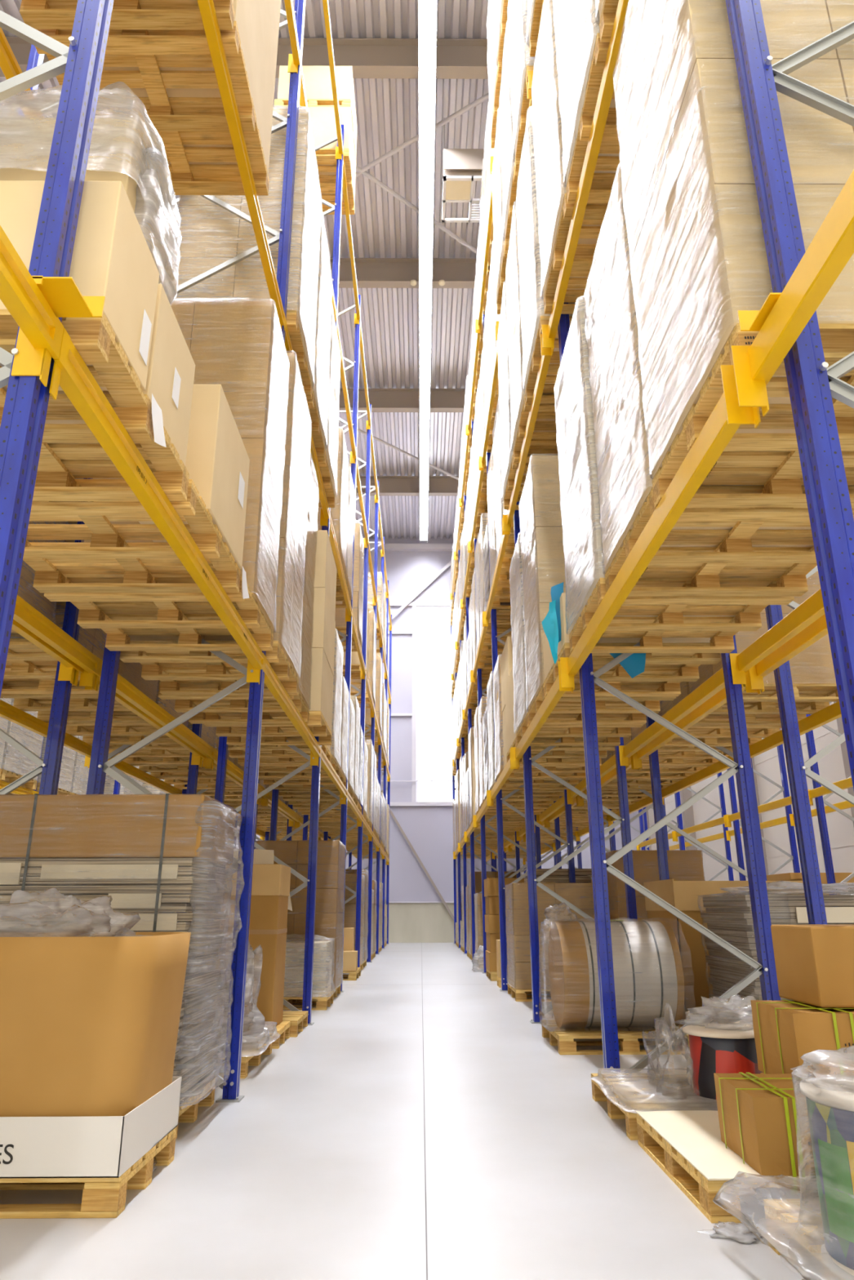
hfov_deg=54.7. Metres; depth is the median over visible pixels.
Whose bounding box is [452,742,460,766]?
beam
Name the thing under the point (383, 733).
load
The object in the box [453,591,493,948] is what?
frame
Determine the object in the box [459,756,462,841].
load
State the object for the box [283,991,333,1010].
wooden pallet
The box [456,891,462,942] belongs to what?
load
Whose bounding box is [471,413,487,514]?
load
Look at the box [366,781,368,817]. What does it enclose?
cardboard box
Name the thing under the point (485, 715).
stack
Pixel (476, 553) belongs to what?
load
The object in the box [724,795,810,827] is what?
beam
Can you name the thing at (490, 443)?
wooden pallet
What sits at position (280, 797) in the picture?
load
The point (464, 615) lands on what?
wooden pallet
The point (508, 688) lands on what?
cardboard box
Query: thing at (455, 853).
beam
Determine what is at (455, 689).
load
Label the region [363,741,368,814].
load
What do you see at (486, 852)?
wooden pallet
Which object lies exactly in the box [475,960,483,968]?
wooden pallet
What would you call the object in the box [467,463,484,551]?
beam
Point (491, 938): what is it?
cardboard box
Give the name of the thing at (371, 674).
load
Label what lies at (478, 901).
load
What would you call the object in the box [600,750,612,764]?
load
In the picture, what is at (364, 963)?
wooden pallet
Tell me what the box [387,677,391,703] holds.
beam
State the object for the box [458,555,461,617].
load
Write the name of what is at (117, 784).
frame
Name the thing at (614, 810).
wooden pallet
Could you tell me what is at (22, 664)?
wooden pallet
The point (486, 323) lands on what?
load
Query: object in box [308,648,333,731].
cardboard box
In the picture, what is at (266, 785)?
load
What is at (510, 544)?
wooden pallet
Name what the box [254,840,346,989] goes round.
load
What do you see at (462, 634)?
wooden pallet
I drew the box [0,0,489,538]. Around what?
ceiling
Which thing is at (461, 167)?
heater
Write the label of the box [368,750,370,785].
cardboard box
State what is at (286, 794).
wooden pallet
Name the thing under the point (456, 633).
load
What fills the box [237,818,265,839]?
beam
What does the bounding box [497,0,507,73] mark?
wooden pallet
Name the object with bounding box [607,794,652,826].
beam
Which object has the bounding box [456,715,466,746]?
beam
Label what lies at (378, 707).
load
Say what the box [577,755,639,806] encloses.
beam
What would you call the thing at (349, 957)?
cardboard box
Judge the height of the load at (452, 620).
2.349 m
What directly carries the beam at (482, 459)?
attached to the frame at (569, 843)
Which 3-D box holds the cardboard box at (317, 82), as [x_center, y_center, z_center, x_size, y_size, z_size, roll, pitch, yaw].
[-1.784,-8.702,13.659,1.160,0.720,1.100,0,-18,0]
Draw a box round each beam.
[0,26,44,117]
[0,225,64,386]
[0,699,92,766]
[0,780,35,795]
[12,618,78,684]
[13,594,100,688]
[48,328,264,684]
[71,666,203,766]
[84,659,214,768]
[88,756,182,794]
[197,0,285,328]
[198,755,261,804]
[204,748,269,806]
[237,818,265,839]
[248,655,320,766]
[257,796,294,827]
[262,791,300,826]
[284,0,301,73]
[284,320,329,525]
[288,62,337,324]
[294,816,321,839]
[311,747,347,804]
[320,512,352,622]
[320,832,330,840]
[322,0,343,159]
[335,156,359,324]
[337,318,356,463]
[340,791,363,826]
[345,613,365,679]
[350,457,368,547]
[354,316,371,429]
[360,670,374,717]
[362,817,373,841]
[366,428,378,502]
[368,544,377,605]
[368,832,380,852]
[370,709,381,745]
[374,501,384,556]
[376,602,382,647]
[379,844,385,858]
[380,556,388,598]
[381,737,386,765]
[382,643,387,679]
[382,760,390,782]
[385,853,389,865]
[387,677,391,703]
[388,596,391,631]
[449,558,457,599]
[450,643,458,679]
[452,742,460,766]
[453,502,462,559]
[453,847,461,858]
[454,607,464,648]
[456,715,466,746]
[457,831,466,851]
[458,431,470,505]
[460,551,471,608]
[462,676,475,719]
[464,815,478,842]
[465,327,480,433]
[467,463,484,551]
[470,620,488,680]
[473,791,493,827]
[475,162,493,329]
[478,325,497,468]
[482,518,511,624]
[485,854,490,864]
[487,748,518,804]
[489,16,507,168]
[491,848,497,858]
[495,81,532,335]
[502,332,554,533]
[503,835,520,852]
[508,835,524,851]
[510,661,574,768]
[515,818,534,841]
[523,819,550,841]
[527,0,543,88]
[536,795,572,824]
[540,843,553,854]
[541,0,631,351]
[544,795,582,827]
[552,831,576,851]
[560,364,760,690]
[566,754,626,805]
[575,815,608,840]
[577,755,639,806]
[600,169,853,638]
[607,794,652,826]
[618,667,742,767]
[632,670,760,769]
[635,831,676,850]
[653,844,679,850]
[661,755,733,805]
[672,815,729,841]
[684,832,729,847]
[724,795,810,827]
[725,816,794,841]
[728,588,824,687]
[748,613,827,692]
[748,701,841,767]
[789,800,853,826]
[807,777,853,805]
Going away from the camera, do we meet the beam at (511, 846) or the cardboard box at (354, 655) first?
the cardboard box at (354, 655)
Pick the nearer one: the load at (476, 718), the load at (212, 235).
the load at (212, 235)
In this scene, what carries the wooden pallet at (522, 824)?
on the beam at (518, 833)
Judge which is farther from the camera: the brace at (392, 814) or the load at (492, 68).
the brace at (392, 814)
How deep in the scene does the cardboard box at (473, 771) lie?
19.19 m
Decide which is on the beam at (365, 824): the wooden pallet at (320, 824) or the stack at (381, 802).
the wooden pallet at (320, 824)
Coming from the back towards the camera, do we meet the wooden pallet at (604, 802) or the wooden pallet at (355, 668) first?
the wooden pallet at (355, 668)
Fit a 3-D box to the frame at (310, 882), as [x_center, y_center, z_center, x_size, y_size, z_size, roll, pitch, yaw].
[-1.853,-1.902,10.758,1.254,12.620,0.174,0,-18,0]
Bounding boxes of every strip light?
[417,0,437,72]
[418,70,435,199]
[418,199,433,297]
[418,293,431,368]
[419,365,430,423]
[419,422,429,469]
[419,469,428,507]
[419,507,427,542]
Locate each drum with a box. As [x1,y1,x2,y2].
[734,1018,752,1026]
[782,1044,853,1279]
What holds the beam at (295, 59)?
attached to the frame at (27, 398)
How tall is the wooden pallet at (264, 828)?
0.144 m
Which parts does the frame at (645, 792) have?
post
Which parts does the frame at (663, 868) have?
post, post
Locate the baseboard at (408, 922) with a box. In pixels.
[288,902,457,942]
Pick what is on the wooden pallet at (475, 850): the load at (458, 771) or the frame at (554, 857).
the load at (458, 771)
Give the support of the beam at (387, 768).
attached to the frame at (384, 585)
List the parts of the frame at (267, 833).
post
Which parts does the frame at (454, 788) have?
post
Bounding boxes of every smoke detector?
[409,279,416,285]
[438,280,444,285]
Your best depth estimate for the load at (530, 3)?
8.09 m
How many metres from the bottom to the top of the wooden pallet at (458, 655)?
0.144 m
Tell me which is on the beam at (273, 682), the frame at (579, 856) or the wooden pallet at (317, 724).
the wooden pallet at (317, 724)
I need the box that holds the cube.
[284,933,335,996]
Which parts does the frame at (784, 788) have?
post, post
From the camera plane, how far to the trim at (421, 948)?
3.91 m
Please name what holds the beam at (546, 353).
attached to the frame at (527, 761)
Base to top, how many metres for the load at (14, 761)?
1.892 m
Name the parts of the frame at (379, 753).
post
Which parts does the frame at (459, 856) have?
post, post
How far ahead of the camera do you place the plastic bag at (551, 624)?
6.60 m
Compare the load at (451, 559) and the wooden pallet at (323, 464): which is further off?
the load at (451, 559)
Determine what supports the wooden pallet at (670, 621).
on the beam at (726, 416)
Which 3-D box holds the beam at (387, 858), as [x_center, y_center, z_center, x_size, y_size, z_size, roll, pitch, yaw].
[-1.444,7.676,28.952,0.114,0.255,3.681,0,-18,0]
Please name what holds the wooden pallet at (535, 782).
on the beam at (609, 765)
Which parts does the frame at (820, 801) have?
post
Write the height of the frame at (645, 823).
12.620 m
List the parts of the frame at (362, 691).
post, post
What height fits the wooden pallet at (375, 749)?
0.144 m
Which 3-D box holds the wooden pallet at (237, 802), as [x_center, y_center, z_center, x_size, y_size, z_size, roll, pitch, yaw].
[-3.390,2.895,14.930,1.200,0.144,1.130,0,-18,0]
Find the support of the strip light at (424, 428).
hanging from the ceiling
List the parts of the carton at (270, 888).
lid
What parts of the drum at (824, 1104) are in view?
printed panel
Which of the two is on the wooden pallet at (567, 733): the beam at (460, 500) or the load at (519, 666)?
the load at (519, 666)
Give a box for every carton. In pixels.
[199,864,290,1030]
[233,848,293,911]
[643,878,804,1026]
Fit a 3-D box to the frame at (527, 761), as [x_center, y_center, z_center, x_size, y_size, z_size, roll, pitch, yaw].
[1.724,-1.885,10.842,1.254,12.620,0.174,0,-18,0]
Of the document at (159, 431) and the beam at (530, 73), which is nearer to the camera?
the document at (159, 431)
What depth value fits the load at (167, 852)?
4.81 m
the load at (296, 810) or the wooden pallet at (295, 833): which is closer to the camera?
the load at (296, 810)
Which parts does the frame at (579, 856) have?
post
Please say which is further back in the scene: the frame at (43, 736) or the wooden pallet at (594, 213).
the frame at (43, 736)
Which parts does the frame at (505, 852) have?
post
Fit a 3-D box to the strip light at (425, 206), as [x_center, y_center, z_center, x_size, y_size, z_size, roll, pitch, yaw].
[-0.028,-9.415,19.435,0.320,0.830,2.880,0,-18,0]
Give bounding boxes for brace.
[338,420,459,479]
[355,165,361,172]
[355,171,361,178]
[361,92,489,172]
[361,171,476,253]
[387,560,451,623]
[390,808,457,922]
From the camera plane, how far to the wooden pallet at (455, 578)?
29.51 m
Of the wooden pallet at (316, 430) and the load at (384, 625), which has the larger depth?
the load at (384, 625)
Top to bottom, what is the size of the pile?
1.750 m
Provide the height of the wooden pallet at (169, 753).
0.144 m
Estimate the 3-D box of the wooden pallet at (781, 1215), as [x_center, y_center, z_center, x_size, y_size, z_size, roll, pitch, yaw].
[1.832,1.956,2.527,1.200,0.144,0.994,0,-18,0]
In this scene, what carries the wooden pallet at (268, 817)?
on the beam at (262, 834)
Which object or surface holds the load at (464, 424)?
on the wooden pallet at (467, 475)
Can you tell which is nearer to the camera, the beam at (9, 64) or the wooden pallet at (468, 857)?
the beam at (9, 64)
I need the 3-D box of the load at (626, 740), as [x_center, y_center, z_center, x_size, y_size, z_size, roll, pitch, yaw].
[3.332,0.994,11.890,1.230,1.546,1.170,0,-18,0]
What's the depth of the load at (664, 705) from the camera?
9.23 m
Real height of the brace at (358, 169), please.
0.087 m
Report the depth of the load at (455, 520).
28.78 m
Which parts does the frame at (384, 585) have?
post, post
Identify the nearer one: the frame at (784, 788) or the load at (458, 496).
the frame at (784, 788)
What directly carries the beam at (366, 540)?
attached to the frame at (348, 637)
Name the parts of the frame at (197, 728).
post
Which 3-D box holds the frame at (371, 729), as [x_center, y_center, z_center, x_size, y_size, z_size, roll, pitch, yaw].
[-1.930,1.538,21.264,1.250,12.620,0.170,0,-18,0]
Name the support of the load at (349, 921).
on the wooden pallet
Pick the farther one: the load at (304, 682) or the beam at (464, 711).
the beam at (464, 711)
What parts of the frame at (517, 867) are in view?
post, post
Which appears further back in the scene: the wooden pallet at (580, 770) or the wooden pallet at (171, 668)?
the wooden pallet at (580, 770)
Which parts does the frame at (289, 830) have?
post, post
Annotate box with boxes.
[0,180,159,391]
[0,886,191,1178]
[99,0,280,173]
[102,284,195,465]
[138,384,249,568]
[277,65,356,154]
[307,106,355,203]
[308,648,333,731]
[311,587,335,675]
[314,530,337,618]
[342,644,368,673]
[342,951,357,971]
[343,927,354,951]
[360,626,368,657]
[361,604,369,639]
[366,743,368,781]
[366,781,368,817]
[367,783,369,819]
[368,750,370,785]
[471,745,474,772]
[472,770,474,795]
[472,793,475,814]
[473,743,475,765]
[473,765,475,792]
[484,877,524,897]
[484,896,524,914]
[484,914,506,933]
[485,932,506,952]
[485,950,497,971]
[496,939,507,977]
[500,636,513,712]
[502,706,506,767]
[504,666,515,752]
[542,592,710,679]
[714,1071,814,1177]
[750,999,853,1077]
[765,872,853,894]
[770,924,853,1007]
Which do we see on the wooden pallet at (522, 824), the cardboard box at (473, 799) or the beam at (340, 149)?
the cardboard box at (473, 799)
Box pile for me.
[524,868,591,909]
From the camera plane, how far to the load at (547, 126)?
6.94 m
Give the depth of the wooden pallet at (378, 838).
23.11 m
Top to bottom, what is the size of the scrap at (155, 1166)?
0.062 m
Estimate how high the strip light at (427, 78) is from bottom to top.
0.830 m
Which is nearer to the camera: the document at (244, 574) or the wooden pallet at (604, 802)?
the document at (244, 574)
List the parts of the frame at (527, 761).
post, foot plate, post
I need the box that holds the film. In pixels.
[591,995,755,1106]
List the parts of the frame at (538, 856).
post, post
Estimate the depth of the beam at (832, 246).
2.49 m
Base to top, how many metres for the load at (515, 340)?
2.574 m
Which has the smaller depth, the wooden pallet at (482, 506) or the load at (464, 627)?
the wooden pallet at (482, 506)
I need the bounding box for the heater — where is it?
[441,117,484,222]
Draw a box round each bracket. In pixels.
[31,275,105,317]
[737,292,781,331]
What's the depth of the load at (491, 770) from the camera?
14.23 m
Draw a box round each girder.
[0,36,488,79]
[164,257,476,288]
[338,388,465,412]
[355,475,458,496]
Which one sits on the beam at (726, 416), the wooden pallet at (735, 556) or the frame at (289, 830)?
the wooden pallet at (735, 556)
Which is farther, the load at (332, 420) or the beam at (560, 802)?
the beam at (560, 802)
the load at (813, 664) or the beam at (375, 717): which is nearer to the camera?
the load at (813, 664)
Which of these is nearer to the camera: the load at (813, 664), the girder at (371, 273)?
the load at (813, 664)
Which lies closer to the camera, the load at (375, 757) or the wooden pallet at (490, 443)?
the wooden pallet at (490, 443)
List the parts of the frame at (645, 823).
post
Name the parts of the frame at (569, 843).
post, post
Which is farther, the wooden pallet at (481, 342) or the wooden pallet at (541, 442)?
the wooden pallet at (481, 342)
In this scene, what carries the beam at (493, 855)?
attached to the frame at (459, 856)
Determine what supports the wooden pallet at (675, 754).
on the beam at (718, 766)
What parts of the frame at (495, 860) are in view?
post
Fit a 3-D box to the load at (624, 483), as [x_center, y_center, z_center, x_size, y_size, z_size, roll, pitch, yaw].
[1.682,-1.577,4.915,1.217,2.103,1.158,0,-18,0]
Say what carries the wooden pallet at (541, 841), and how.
on the beam at (565, 839)
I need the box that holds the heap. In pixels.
[211,928,279,1052]
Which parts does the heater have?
panel, frame, panel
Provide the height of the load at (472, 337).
1.727 m
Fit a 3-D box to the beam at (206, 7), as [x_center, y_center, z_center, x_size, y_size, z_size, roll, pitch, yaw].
[-1.273,-3.273,5.395,0.114,0.255,3.681,0,-18,0]
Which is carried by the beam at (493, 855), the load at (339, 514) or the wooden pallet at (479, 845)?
the wooden pallet at (479, 845)
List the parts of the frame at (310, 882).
post, post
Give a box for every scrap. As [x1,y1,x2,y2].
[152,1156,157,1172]
[697,1221,766,1244]
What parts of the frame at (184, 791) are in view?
post, post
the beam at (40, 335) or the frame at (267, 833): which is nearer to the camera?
the beam at (40, 335)
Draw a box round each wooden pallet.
[0,309,189,501]
[0,680,146,722]
[0,768,37,790]
[0,1127,176,1218]
[1,639,99,693]
[8,628,39,648]
[8,782,71,795]
[8,792,78,795]
[19,0,234,30]
[22,479,240,592]
[35,21,269,195]
[44,573,273,650]
[47,711,179,744]
[108,735,203,764]
[120,640,298,695]
[129,756,227,777]
[157,772,243,789]
[158,681,308,724]
[175,1078,215,1138]
[182,784,242,799]
[204,711,332,745]
[204,792,271,808]
[211,1034,272,1078]
[221,1021,290,1048]
[223,800,281,814]
[227,736,330,764]
[237,808,287,821]
[240,754,339,777]
[243,1010,308,1037]
[256,816,294,826]
[256,822,302,831]
[257,768,346,789]
[269,829,309,835]
[274,98,355,162]
[276,832,309,839]
[278,783,352,799]
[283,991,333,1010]
[284,791,357,808]
[286,311,312,399]
[293,800,361,814]
[297,983,340,1001]
[305,390,324,460]
[308,808,365,822]
[315,148,355,214]
[317,451,335,507]
[318,814,368,826]
[318,820,372,831]
[328,827,374,835]
[328,830,377,839]
[330,542,345,582]
[335,575,351,608]
[335,626,361,651]
[337,835,379,843]
[342,664,368,684]
[342,967,360,980]
[346,840,381,846]
[346,841,382,848]
[346,844,384,852]
[350,691,374,708]
[351,848,386,854]
[352,850,387,856]
[354,853,388,858]
[362,958,366,968]
[364,724,381,737]
[374,741,384,752]
[374,749,386,758]
[376,623,382,639]
[376,761,388,770]
[452,767,459,775]
[453,577,457,591]
[455,566,458,579]
[455,663,458,672]
[455,849,489,856]
[456,653,459,663]
[456,749,468,759]
[456,853,486,858]
[457,531,461,550]
[457,742,468,752]
[459,515,464,534]
[459,627,464,639]
[459,733,468,746]
[460,851,490,854]
[461,614,466,627]
[461,840,497,846]
[461,844,496,851]
[461,844,497,848]
[462,498,464,516]
[462,725,473,737]
[463,474,468,495]
[463,597,470,614]
[463,715,474,728]
[463,835,506,843]
[466,450,470,474]
[466,580,472,597]
[466,705,477,719]
[466,826,515,835]
[468,424,471,450]
[468,562,474,581]
[468,692,486,708]
[468,832,512,839]
[471,387,476,421]
[471,540,474,562]
[471,680,488,697]
[472,822,524,831]
[474,510,488,538]
[474,665,492,684]
[475,355,481,391]
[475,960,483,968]
[477,488,488,515]
[477,646,503,668]
[478,316,483,358]
[478,808,524,822]
[478,816,524,826]
[480,800,546,814]
[481,454,487,488]
[481,627,511,652]
[482,268,489,314]
[484,792,557,808]
[485,604,512,633]
[485,968,497,981]
[486,414,495,452]
[487,213,493,270]
[490,69,501,148]
[490,782,564,799]
[491,576,511,608]
[492,374,499,416]
[496,245,507,314]
[496,769,584,789]
[496,853,526,858]
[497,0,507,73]
[497,552,513,582]
[497,976,501,987]
[503,453,546,510]
[503,758,601,778]
[504,165,519,250]
[505,517,514,552]
[506,737,614,764]
[506,851,526,854]
[506,853,526,856]
[507,844,542,851]
[507,982,551,1001]
[511,844,547,848]
[512,394,559,462]
[514,65,533,172]
[515,711,642,746]
[519,840,552,846]
[520,840,555,843]
[524,315,572,403]
[528,0,542,57]
[528,682,675,724]
[539,822,586,831]
[539,827,575,835]
[539,832,566,839]
[541,1019,689,1054]
[543,193,608,314]
[544,643,719,696]
[549,816,588,826]
[551,808,607,822]
[562,801,619,814]
[565,32,621,203]
[568,577,794,653]
[571,793,640,808]
[583,785,651,799]
[591,1072,714,1140]
[599,0,618,42]
[600,773,683,790]
[604,485,853,596]
[614,758,710,778]
[635,1112,803,1222]
[641,737,732,765]
[652,323,853,507]
[662,714,781,746]
[693,684,839,725]
[763,1199,844,1279]
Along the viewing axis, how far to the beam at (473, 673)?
16.23 m
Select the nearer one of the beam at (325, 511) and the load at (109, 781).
the beam at (325, 511)
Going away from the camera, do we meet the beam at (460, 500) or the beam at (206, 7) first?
the beam at (206, 7)
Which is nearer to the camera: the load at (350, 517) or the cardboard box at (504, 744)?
the cardboard box at (504, 744)
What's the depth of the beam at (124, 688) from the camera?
7.67 m
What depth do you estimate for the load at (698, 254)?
3.41 m
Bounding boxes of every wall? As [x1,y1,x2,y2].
[235,536,641,901]
[648,702,853,880]
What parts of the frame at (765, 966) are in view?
post, post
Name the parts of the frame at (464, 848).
post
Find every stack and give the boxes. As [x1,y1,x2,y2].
[357,724,363,805]
[380,794,382,841]
[466,632,470,694]
[466,768,470,830]
[482,528,510,611]
[482,706,489,799]
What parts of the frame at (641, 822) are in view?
post, post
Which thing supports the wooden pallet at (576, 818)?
on the beam at (584, 831)
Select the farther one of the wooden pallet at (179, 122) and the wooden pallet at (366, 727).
the wooden pallet at (366, 727)
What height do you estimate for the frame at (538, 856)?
12.620 m
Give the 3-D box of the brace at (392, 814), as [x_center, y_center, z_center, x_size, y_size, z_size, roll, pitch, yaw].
[-0.307,8.445,31.736,3.727,6.047,0.050,0,-18,0]
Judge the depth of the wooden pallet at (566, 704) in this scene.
8.02 m
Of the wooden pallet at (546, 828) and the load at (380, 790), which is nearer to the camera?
the wooden pallet at (546, 828)
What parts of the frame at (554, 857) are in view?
post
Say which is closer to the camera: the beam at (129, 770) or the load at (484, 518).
the beam at (129, 770)
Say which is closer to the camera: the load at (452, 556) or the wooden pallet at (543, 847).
the wooden pallet at (543, 847)
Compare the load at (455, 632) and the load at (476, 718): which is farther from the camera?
the load at (455, 632)
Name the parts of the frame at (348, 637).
post, post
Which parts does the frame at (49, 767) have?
post, post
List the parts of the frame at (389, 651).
post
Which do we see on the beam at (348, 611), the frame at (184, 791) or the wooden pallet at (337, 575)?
the wooden pallet at (337, 575)
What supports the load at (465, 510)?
on the wooden pallet at (468, 592)
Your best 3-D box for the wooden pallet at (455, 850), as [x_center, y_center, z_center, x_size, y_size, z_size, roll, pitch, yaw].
[1.597,7.514,29.080,1.200,0.144,1.130,0,-18,0]
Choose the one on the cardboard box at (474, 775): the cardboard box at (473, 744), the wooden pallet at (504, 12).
the cardboard box at (473, 744)
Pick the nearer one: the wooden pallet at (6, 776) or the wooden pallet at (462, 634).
the wooden pallet at (6, 776)
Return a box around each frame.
[0,0,114,698]
[0,44,93,913]
[34,736,44,791]
[86,0,305,1102]
[107,198,202,912]
[113,779,120,794]
[182,779,259,849]
[214,124,344,1025]
[233,800,293,913]
[265,829,288,913]
[269,294,360,992]
[302,404,371,967]
[324,480,378,962]
[346,537,384,954]
[348,580,388,948]
[356,614,391,943]
[450,625,469,943]
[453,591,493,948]
[457,548,505,954]
[463,494,519,961]
[471,419,541,973]
[482,311,575,991]
[493,850,526,874]
[504,852,526,871]
[513,501,637,1023]
[514,834,555,877]
[534,829,582,868]
[553,800,615,879]
[557,302,780,1073]
[604,782,668,853]
[613,807,648,849]
[638,793,679,849]
[645,715,766,880]
[675,772,733,880]
[724,0,853,791]
[726,728,799,880]
[764,565,853,924]
[804,702,853,894]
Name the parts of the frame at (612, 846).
post, post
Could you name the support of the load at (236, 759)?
on the wooden pallet at (179, 783)
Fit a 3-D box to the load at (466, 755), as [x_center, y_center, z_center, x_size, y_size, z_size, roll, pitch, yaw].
[1.626,4.171,22.423,1.230,2.071,1.170,0,-18,0]
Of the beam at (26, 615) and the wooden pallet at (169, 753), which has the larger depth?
the wooden pallet at (169, 753)
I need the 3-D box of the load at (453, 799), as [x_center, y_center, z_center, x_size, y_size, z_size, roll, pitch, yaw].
[1.567,6.901,30.523,1.230,1.924,1.170,0,-18,0]
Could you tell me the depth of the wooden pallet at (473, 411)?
19.09 m
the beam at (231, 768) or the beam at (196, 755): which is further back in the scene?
the beam at (231, 768)
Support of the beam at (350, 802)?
attached to the frame at (348, 637)
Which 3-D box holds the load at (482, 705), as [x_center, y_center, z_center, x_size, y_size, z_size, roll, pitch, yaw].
[1.669,2.253,16.535,1.230,2.052,1.170,0,-18,0]
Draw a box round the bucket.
[681,1023,763,1110]
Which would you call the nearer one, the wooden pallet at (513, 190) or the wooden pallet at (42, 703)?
the wooden pallet at (42, 703)
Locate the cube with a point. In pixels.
(323, 956)
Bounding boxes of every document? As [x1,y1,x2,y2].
[151,392,166,445]
[240,565,248,599]
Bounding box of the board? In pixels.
[635,1110,805,1180]
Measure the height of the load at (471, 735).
2.229 m
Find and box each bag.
[471,946,483,970]
[541,582,564,662]
[609,653,645,676]
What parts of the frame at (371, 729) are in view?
post, post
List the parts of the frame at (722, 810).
post, post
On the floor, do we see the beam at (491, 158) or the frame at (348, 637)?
the frame at (348, 637)
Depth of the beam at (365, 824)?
18.73 m
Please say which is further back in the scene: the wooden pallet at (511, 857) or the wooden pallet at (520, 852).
the wooden pallet at (511, 857)
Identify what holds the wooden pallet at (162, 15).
on the beam at (206, 7)
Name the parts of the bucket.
lid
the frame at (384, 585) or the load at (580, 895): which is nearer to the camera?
the load at (580, 895)
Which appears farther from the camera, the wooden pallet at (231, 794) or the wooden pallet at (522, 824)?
the wooden pallet at (522, 824)
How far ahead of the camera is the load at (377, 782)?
22.28 m
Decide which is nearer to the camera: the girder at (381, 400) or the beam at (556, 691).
the beam at (556, 691)
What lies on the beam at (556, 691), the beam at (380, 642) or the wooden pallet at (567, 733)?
the wooden pallet at (567, 733)
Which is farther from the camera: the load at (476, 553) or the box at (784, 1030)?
the load at (476, 553)
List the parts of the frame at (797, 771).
post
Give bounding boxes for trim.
[362,948,427,1279]
[368,543,456,902]
[641,702,853,875]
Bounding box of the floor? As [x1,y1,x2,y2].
[0,942,824,1279]
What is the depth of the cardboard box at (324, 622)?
9.01 m
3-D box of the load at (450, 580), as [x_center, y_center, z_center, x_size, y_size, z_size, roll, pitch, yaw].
[1.544,-1.696,33.333,1.230,1.665,1.162,0,-18,0]
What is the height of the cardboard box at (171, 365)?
0.585 m
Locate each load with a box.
[0,81,182,423]
[0,697,12,768]
[0,793,244,1106]
[1,697,44,780]
[7,735,78,791]
[9,478,106,660]
[10,911,162,913]
[17,478,68,623]
[71,735,92,795]
[80,297,289,632]
[103,765,142,794]
[110,719,216,748]
[118,659,159,702]
[128,350,311,679]
[142,772,173,794]
[155,680,188,728]
[166,106,321,386]
[197,779,265,788]
[214,727,234,763]
[233,757,244,771]
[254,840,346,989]
[265,784,272,793]
[278,795,286,804]
[295,808,302,817]
[297,447,319,708]
[311,211,332,448]
[316,426,348,573]
[324,302,341,497]
[330,628,343,768]
[334,522,364,644]
[336,462,355,599]
[339,675,349,779]
[343,873,364,964]
[345,869,368,960]
[347,698,355,791]
[350,608,376,702]
[350,695,359,799]
[358,653,382,731]
[362,572,383,634]
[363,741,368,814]
[364,683,385,746]
[364,739,373,825]
[366,888,373,954]
[372,880,377,951]
[373,752,376,829]
[374,776,378,833]
[376,592,386,658]
[376,704,389,765]
[377,783,380,837]
[378,888,381,947]
[379,882,382,946]
[380,790,386,848]
[380,791,384,843]
[382,798,385,846]
[384,695,386,753]
[384,904,386,941]
[384,916,385,942]
[386,804,389,853]
[449,580,451,622]
[450,559,453,611]
[450,637,452,694]
[451,546,453,582]
[451,619,453,686]
[451,706,453,771]
[452,608,454,666]
[452,695,454,759]
[452,799,454,851]
[453,531,454,572]
[453,592,456,654]
[453,688,455,755]
[453,799,456,851]
[454,520,456,551]
[454,675,457,749]
[454,800,457,848]
[454,922,457,940]
[455,502,457,539]
[455,580,457,641]
[456,572,459,632]
[456,672,458,737]
[456,768,459,847]
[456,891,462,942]
[457,484,459,522]
[457,662,461,734]
[458,459,461,497]
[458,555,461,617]
[459,530,462,599]
[459,640,464,726]
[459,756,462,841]
[459,920,462,946]
[460,429,463,488]
[461,642,465,709]
[461,755,465,837]
[461,884,467,947]
[462,405,466,463]
[462,522,465,594]
[463,616,477,707]
[463,752,468,831]
[464,374,467,445]
[464,499,472,583]
[465,886,470,951]
[466,361,471,421]
[466,478,470,557]
[467,871,515,954]
[468,448,473,538]
[468,593,473,684]
[468,727,474,825]
[470,328,473,387]
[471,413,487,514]
[471,568,492,670]
[472,275,477,362]
[474,533,492,657]
[474,706,479,814]
[474,893,483,960]
[475,228,482,319]
[475,380,487,499]
[477,696,488,807]
[478,513,488,636]
[479,158,486,277]
[479,347,485,456]
[483,292,490,422]
[484,101,493,235]
[486,0,497,141]
[486,445,510,592]
[486,671,495,790]
[488,240,497,386]
[491,107,504,305]
[492,395,511,563]
[493,228,500,320]
[493,653,503,780]
[494,0,503,66]
[497,280,526,499]
[498,19,515,241]
[498,391,520,514]
[504,881,594,989]
[505,201,557,451]
[506,0,534,162]
[509,532,528,733]
[515,106,575,391]
[518,453,567,710]
[526,0,534,46]
[531,0,601,300]
[537,902,684,1031]
[552,0,620,187]
[553,295,734,634]
[583,161,853,574]
[595,0,604,26]
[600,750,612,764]
[605,849,705,921]
[612,0,853,479]
[612,727,631,755]
[631,713,658,740]
[657,681,690,716]
[688,570,835,693]
[697,880,853,1024]
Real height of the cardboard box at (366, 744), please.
0.784 m
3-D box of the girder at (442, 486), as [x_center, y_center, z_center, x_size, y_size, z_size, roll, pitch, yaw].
[-1.581,-5.758,30.864,20.500,0.700,0.240,0,-18,0]
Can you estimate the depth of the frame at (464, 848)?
23.58 m
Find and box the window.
[415,606,456,801]
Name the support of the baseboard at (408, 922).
attached to the wall at (428, 829)
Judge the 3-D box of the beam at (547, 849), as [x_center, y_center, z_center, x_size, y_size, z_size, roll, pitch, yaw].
[3.674,6.561,25.592,0.114,0.255,3.681,0,-18,0]
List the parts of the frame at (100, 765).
post, foot plate, post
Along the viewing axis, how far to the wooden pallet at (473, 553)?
19.71 m

